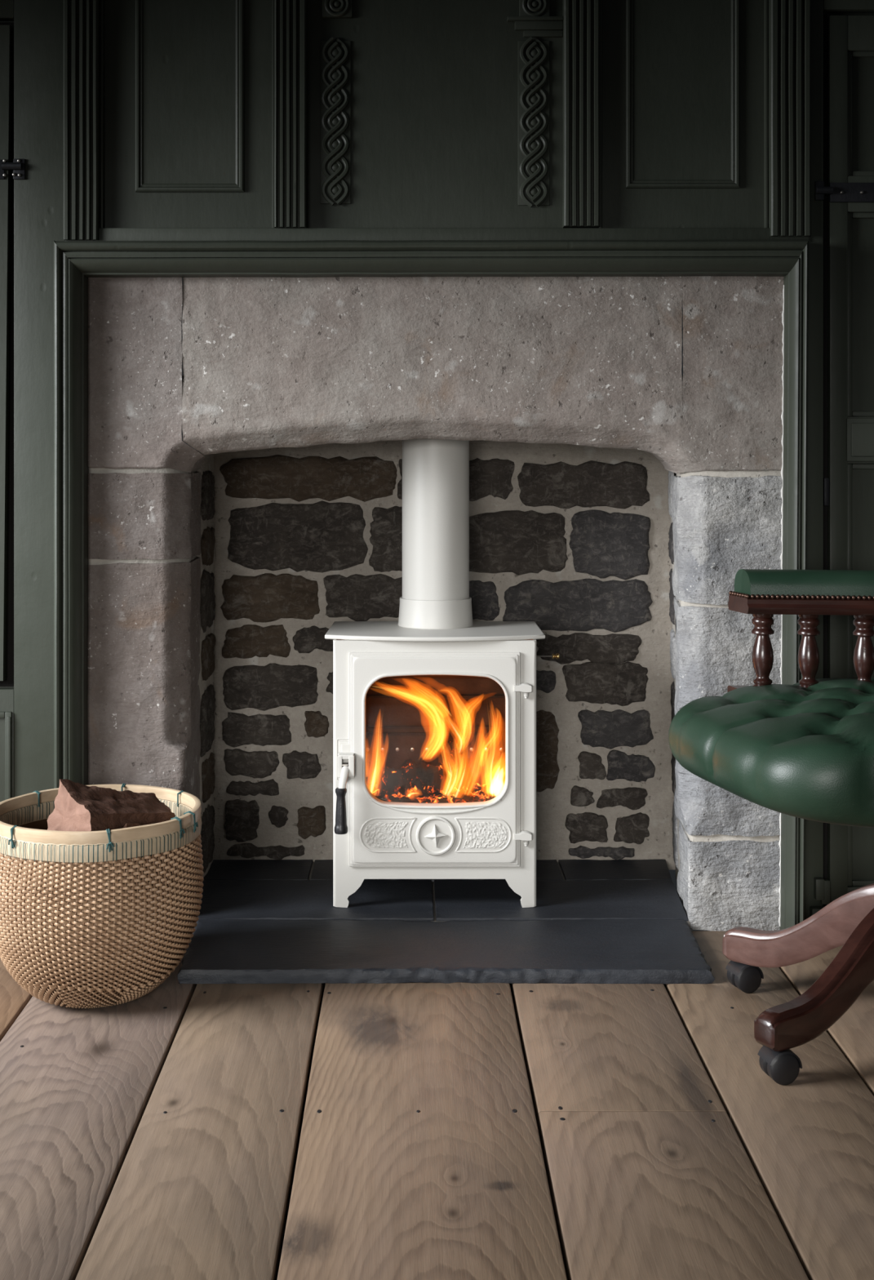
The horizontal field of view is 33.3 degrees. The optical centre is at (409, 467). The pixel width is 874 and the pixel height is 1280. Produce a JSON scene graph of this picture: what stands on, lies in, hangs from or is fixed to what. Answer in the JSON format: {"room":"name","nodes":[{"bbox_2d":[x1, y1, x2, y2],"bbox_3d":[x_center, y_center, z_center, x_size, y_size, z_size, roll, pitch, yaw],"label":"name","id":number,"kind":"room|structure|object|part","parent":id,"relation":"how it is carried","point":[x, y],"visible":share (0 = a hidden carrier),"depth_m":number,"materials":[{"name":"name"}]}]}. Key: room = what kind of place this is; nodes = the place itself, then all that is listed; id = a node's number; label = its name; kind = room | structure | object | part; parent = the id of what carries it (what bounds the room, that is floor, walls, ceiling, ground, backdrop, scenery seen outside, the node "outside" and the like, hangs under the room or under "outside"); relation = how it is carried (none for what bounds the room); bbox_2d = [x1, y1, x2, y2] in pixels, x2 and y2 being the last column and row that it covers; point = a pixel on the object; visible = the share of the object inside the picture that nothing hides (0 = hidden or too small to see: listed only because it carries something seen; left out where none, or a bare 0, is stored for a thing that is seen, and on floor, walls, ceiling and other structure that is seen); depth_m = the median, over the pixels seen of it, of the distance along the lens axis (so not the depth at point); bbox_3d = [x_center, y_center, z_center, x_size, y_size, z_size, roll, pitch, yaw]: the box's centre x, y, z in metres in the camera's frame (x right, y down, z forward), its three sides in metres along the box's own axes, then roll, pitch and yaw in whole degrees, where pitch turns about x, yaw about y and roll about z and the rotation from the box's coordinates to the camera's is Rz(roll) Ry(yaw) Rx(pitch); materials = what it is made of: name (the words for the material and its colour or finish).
{"room":"home study","nodes":[
{"label":"home study","id":0,"kind":"room"},
{"bbox_2d":[182,375,683,882],"bbox_3d":[0.050,0.372,3.210,1.300,1.135,0.440,0,0,0],"label":"wall","id":1,"kind":"structure","parent":0,"point":[575,542],"depth_m":3.40,"materials":[{"name":"brown stone"}]},
{"bbox_2d":[0,930,873,1279],"bbox_3d":[0.000,0.970,1.625,3.800,0.061,2.750,0,0,0],"label":"floor","id":2,"kind":"structure","parent":0,"point":[456,1131],"depth_m":2.06,"materials":[{"name":"brown wood"}]},
{"bbox_2d":[0,783,204,1008],"bbox_3d":[-0.563,0.772,2.620,0.383,0.333,0.384,0,0,-7],"label":"wicker basket","id":3,"kind":"object","parent":2,"relation":"on","point":[89,919],"visible":0.93,"depth_m":2.47,"materials":[{"name":"brown wicker"}]},
{"bbox_3d":[-0.563,0.630,2.620,0.374,0.006,0.373,0,0,0],"label":"binding cord","id":4,"kind":"part","parent":3,"relation":"part of","materials":[{"name":"brown wood"}]},
{"bbox_2d":[47,778,175,831],"bbox_3d":[-0.518,0.609,2.590,0.111,0.140,0.246,0,0,35],"label":"log","id":5,"kind":"object","parent":3,"relation":"in","point":[78,806],"visible":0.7,"depth_m":2.53,"materials":[{"name":"brown wood"}]},
{"bbox_2d":[119,820,167,828],"bbox_3d":[-0.474,0.651,2.592,0.066,0.074,0.148,0,0,30],"label":"log","id":6,"kind":"object","parent":3,"relation":"in","point":[127,824],"visible":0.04,"depth_m":2.54,"materials":[{"name":"brown wood"}]},
{"bbox_2d":[87,275,784,931],"bbox_3d":[0.055,0.275,3.064,1.436,1.336,0.219,0,0,0],"label":"fireplace surround","id":7,"kind":"object","parent":2,"relation":"on","point":[268,362],"visible":0.85,"depth_m":2.96,"materials":[{"name":"stone"}]},
{"bbox_2d":[177,859,715,983],"bbox_3d":[0.069,0.942,3.033,1.062,0.056,0.754,0,0,0],"label":"slate hearth","id":8,"kind":"object","parent":2,"relation":"on","point":[260,921],"visible":0.83,"depth_m":2.89,"materials":[{"name":"black stone"}]},
{"bbox_2d":[324,596,559,907],"bbox_3d":[0.073,0.602,3.155,0.511,0.626,0.356,0,0,0],"label":"wood stove","id":9,"kind":"object","parent":8,"relation":"on","point":[421,682],"visible":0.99,"depth_m":3.04,"materials":[{"name":"white metal"}]},
{"bbox_3d":[-0.134,0.638,2.999,0.017,0.048,0.029,0,0,22],"label":"handle","id":10,"kind":"part","parent":9,"relation":"part of","materials":[{"name":"white metal"}]},
{"bbox_3d":[-0.129,0.607,3.031,0.043,0.084,0.007,0,0,0],"label":"latch plate","id":11,"kind":"part","parent":9,"relation":"part of","materials":[{"name":"white metal"}]},
{"bbox_3d":[-0.048,0.761,3.023,0.093,0.057,0.003,0,0,0],"label":"hammered panel","id":12,"kind":"part","parent":9,"relation":"part of","materials":[{"name":"white metal"}]},
{"bbox_2d":[366,782,502,803],"bbox_3d":[0.056,0.700,3.147,0.331,0.036,0.163,0,0,0],"label":"embers","id":13,"kind":"object","parent":9,"relation":"on","point":[473,793],"visible":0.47,"depth_m":3.10,"materials":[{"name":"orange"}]},
{"bbox_2d":[377,758,448,798],"bbox_3d":[0.006,0.672,3.123,0.152,0.097,0.084,0,0,-7],"label":"log","id":14,"kind":"object","parent":13,"relation":"on","point":[412,779],"visible":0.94,"depth_m":3.10,"materials":[{"name":"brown wood"}]},
{"bbox_2d":[438,741,471,786],"bbox_3d":[0.101,0.655,3.183,0.078,0.115,0.043,0,0,30],"label":"flame","id":15,"kind":"object","parent":13,"relation":"on","point":[458,771],"visible":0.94,"depth_m":3.17,"materials":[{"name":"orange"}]},
{"bbox_2d":[482,781,505,795],"bbox_3d":[0.199,0.692,3.146,0.094,0.037,0.030,0,0,-38],"label":"log","id":16,"kind":"object","parent":13,"relation":"on","point":[491,788],"visible":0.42,"depth_m":3.12,"materials":[{"name":"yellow wood"}]},
{"bbox_3d":[0.052,0.606,3.032,0.356,0.445,0.024,0,0,0],"label":"door","id":17,"kind":"part","parent":9,"relation":"part of","materials":[{"name":"white metal"}]},
{"bbox_3d":[0.054,0.355,3.170,0.464,0.010,0.311,0,0,0],"label":"plate","id":18,"kind":"part","parent":9,"relation":"part of","materials":[{"name":"white metal"}]},
{"bbox_2d":[402,438,469,600],"bbox_3d":[0.058,0.059,3.245,0.149,0.470,0.149,0,0,0],"label":"flue pipe","id":19,"kind":"object","parent":9,"relation":"on","point":[436,472],"visible":0.87,"depth_m":3.18,"materials":[{"name":"white metal"}]},
{"bbox_3d":[0.056,0.440,3.170,0.349,0.056,0.130,0,0,0],"label":"baffle plate","id":20,"kind":"part","parent":9,"relation":"part of","materials":[{"name":"white metal"}]},
{"bbox_3d":[0.157,0.761,3.023,0.093,0.057,0.003,0,0,0],"label":"hammered panel","id":21,"kind":"part","parent":9,"relation":"part of","materials":[{"name":"white metal"}]},
{"bbox_3d":[0.286,0.410,3.170,0.047,0.003,0.003,0,0,0],"label":"damper rod","id":22,"kind":"part","parent":9,"relation":"part of","materials":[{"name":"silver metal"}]},
{"bbox_3d":[0.318,0.410,3.170,0.016,0.014,0.014,0,0,0],"label":"damper knob","id":23,"kind":"part","parent":9,"relation":"part of","materials":[{"name":"gold metal"}]},
{"bbox_2d":[668,568,873,1084],"bbox_3d":[0.836,0.560,2.377,0.740,0.760,0.667,0,0,-12],"label":"swivel chair","id":24,"kind":"object","parent":2,"relation":"on","point":[805,748],"visible":1,"depth_m":2.34,"materials":[{"name":"green leather"}]},
{"bbox_3d":[0.921,0.403,2.433,0.459,0.022,0.694,0,0,-30],"label":"seat rail","id":25,"kind":"part","parent":24,"relation":"part of","materials":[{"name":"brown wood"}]},
{"bbox_2d":[725,960,764,978],"bbox_3d":[0.604,0.902,2.628,0.054,0.028,0.045,0,0,-18],"label":"caster wheel","id":26,"kind":"object","parent":24,"relation":"attached to","point":[736,969],"depth_m":2.61,"materials":[{"name":"black plastic"}]},
{"bbox_3d":[0.806,0.450,2.399,0.690,0.165,0.550,0,0,-14],"label":"seat","id":27,"kind":"part","parent":24,"relation":"part of","materials":[{"name":"green leather"}]},
{"bbox_2d":[758,1045,802,1068],"bbox_3d":[0.569,0.902,2.240,0.054,0.028,0.045,0,0,-13],"label":"caster wheel","id":28,"kind":"object","parent":24,"relation":"attached to","point":[771,1056],"depth_m":2.22,"materials":[{"name":"black plastic"}]},
{"bbox_3d":[0.702,0.793,2.541,0.335,0.189,0.043,0,0,41],"label":"leg","id":29,"kind":"part","parent":24,"relation":"part of","materials":[{"name":"brown wood"}]},
{"bbox_3d":[0.920,0.241,2.432,0.456,0.029,0.690,0,0,-30],"label":"arm rail","id":30,"kind":"part","parent":24,"relation":"part of","materials":[{"name":"brown wood"}]},
{"bbox_3d":[0.681,0.793,2.308,0.335,0.189,0.043,0,0,-31],"label":"leg","id":31,"kind":"part","parent":24,"relation":"part of","materials":[{"name":"brown wood"}]},
{"bbox_2d":[0,0,873,919],"bbox_3d":[0.150,-0.210,2.974,3.200,2.300,0.092,0,0,0],"label":"wall","id":32,"kind":"structure","parent":0,"point":[135,120],"depth_m":2.96,"materials":[{"name":"green paint"}]},
{"bbox_3d":[-0.849,0.657,2.949,0.091,0.327,0.010,0,0,0],"label":"panel moulding","id":33,"kind":"part","parent":32,"relation":"part of","materials":[{"name":"green paint"}]},
{"bbox_3d":[-1.100,-1.085,2.963,0.599,0.350,0.025,0,0,0],"label":"rail","id":34,"kind":"part","parent":32,"relation":"part of","materials":[{"name":"green paint"}]},
{"bbox_3d":[-1.100,0.694,2.963,0.599,0.491,0.025,0,0,0],"label":"rail","id":35,"kind":"part","parent":32,"relation":"part of","materials":[{"name":"green paint"}]},
{"bbox_2d":[0,22,25,686],"bbox_3d":[-1.079,-0.230,2.955,0.603,1.354,0.039,0,0,0],"label":"door","id":36,"kind":"structure","parent":32,"relation":"in","point":[11,168],"depth_m":2.95,"materials":[{"name":"green paint"}]},
{"bbox_3d":[-0.450,-0.871,2.971,0.356,0.779,0.009,0,0,0],"label":"recessed panel","id":37,"kind":"part","parent":32,"relation":"part of","materials":[{"name":"green paint"}]},
{"bbox_3d":[-0.446,-0.960,2.965,0.220,0.800,0.015,0,0,0],"label":"raised panel","id":38,"kind":"part","parent":32,"relation":"part of","materials":[{"name":"green paint"}]},
{"bbox_2d":[53,239,808,929],"bbox_3d":[0.042,0.242,2.933,1.507,1.396,0.070,0,0,0],"label":"frame","id":39,"kind":"object","parent":32,"relation":"attached to","point":[74,261],"visible":0.77,"depth_m":2.91,"materials":[{"name":"green paint"}]},
{"bbox_3d":[-0.682,0.243,2.933,0.059,1.394,0.070,0,0,0],"label":"moulding","id":40,"kind":"part","parent":39,"relation":"part of","materials":[{"name":"green paint"}]},
{"bbox_3d":[0.043,-0.421,2.933,1.507,0.070,0.070,0,0,0],"label":"moulding","id":41,"kind":"part","parent":39,"relation":"part of","materials":[{"name":"green paint"}]},
{"bbox_3d":[0.774,0.242,2.933,0.044,1.395,0.070,0,0,0],"label":"moulding","id":42,"kind":"part","parent":39,"relation":"part of","materials":[{"name":"green paint"}]},
{"bbox_3d":[0.052,-0.871,2.971,0.520,0.778,0.009,0,0,0],"label":"recessed panel","id":43,"kind":"part","parent":32,"relation":"part of","materials":[{"name":"green paint"}]},
{"bbox_3d":[0.056,-0.470,2.961,1.505,0.029,0.031,0,0,0],"label":"rail","id":44,"kind":"part","parent":32,"relation":"part of","materials":[{"name":"green paint"}]},
{"bbox_3d":[0.555,-0.872,2.971,0.345,0.776,0.009,0,0,0],"label":"recessed panel","id":45,"kind":"part","parent":32,"relation":"part of","materials":[{"name":"green paint"}]},
{"bbox_3d":[0.555,-0.964,2.965,0.230,0.792,0.015,0,0,0],"label":"raised panel","id":46,"kind":"part","parent":32,"relation":"part of","materials":[{"name":"green paint"}]},
{"bbox_2d":[814,13,873,906],"bbox_3d":[1.130,-0.007,2.956,0.621,1.835,0.043,0,0,0],"label":"door","id":47,"kind":"structure","parent":32,"relation":"in","point":[846,190],"depth_m":2.96,"materials":[{"name":"green paint"}]},
{"bbox_3d":[1.144,0.880,2.966,0.516,0.061,0.023,0,0,0],"label":"rail","id":48,"kind":"part","parent":47,"relation":"part of","materials":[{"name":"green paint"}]},
{"bbox_3d":[1.147,-0.056,2.950,0.526,0.088,0.008,0,0,0],"label":"raised rail","id":49,"kind":"part","parent":47,"relation":"part of","materials":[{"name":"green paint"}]},
{"bbox_3d":[1.144,-0.880,2.966,0.516,0.071,0.023,0,0,0],"label":"rail","id":50,"kind":"part","parent":47,"relation":"part of","materials":[{"name":"green paint"}]},
{"bbox_3d":[1.144,-0.554,2.966,0.516,0.074,0.023,0,0,0],"label":"rail","id":51,"kind":"part","parent":47,"relation":"part of","materials":[{"name":"green paint"}]},
{"bbox_3d":[1.144,-0.056,2.966,0.516,0.096,0.023,0,0,0],"label":"rail","id":52,"kind":"part","parent":47,"relation":"part of","materials":[{"name":"green paint"}]},
{"bbox_3d":[1.144,-0.718,2.965,0.512,0.254,0.010,0,0,0],"label":"panel moulding","id":53,"kind":"part","parent":47,"relation":"part of","materials":[{"name":"green paint"}]},
{"bbox_3d":[1.144,-0.311,2.965,0.512,0.414,0.010,0,0,0],"label":"panel moulding","id":54,"kind":"part","parent":47,"relation":"part of","materials":[{"name":"green paint"}]},
{"bbox_3d":[1.144,0.421,2.965,0.512,0.857,0.010,0,0,0],"label":"panel moulding","id":55,"kind":"part","parent":47,"relation":"part of","materials":[{"name":"green paint"}]},
{"bbox_3d":[1.146,-0.003,2.972,0.582,1.820,0.008,0,0,0],"label":"recessed panel","id":56,"kind":"part","parent":47,"relation":"part of","materials":[{"name":"green paint"}]},
{"bbox_3d":[1.269,-1.093,2.963,0.862,0.334,0.025,0,0,0],"label":"rail","id":57,"kind":"part","parent":32,"relation":"part of","materials":[{"name":"green paint"}]}
]}

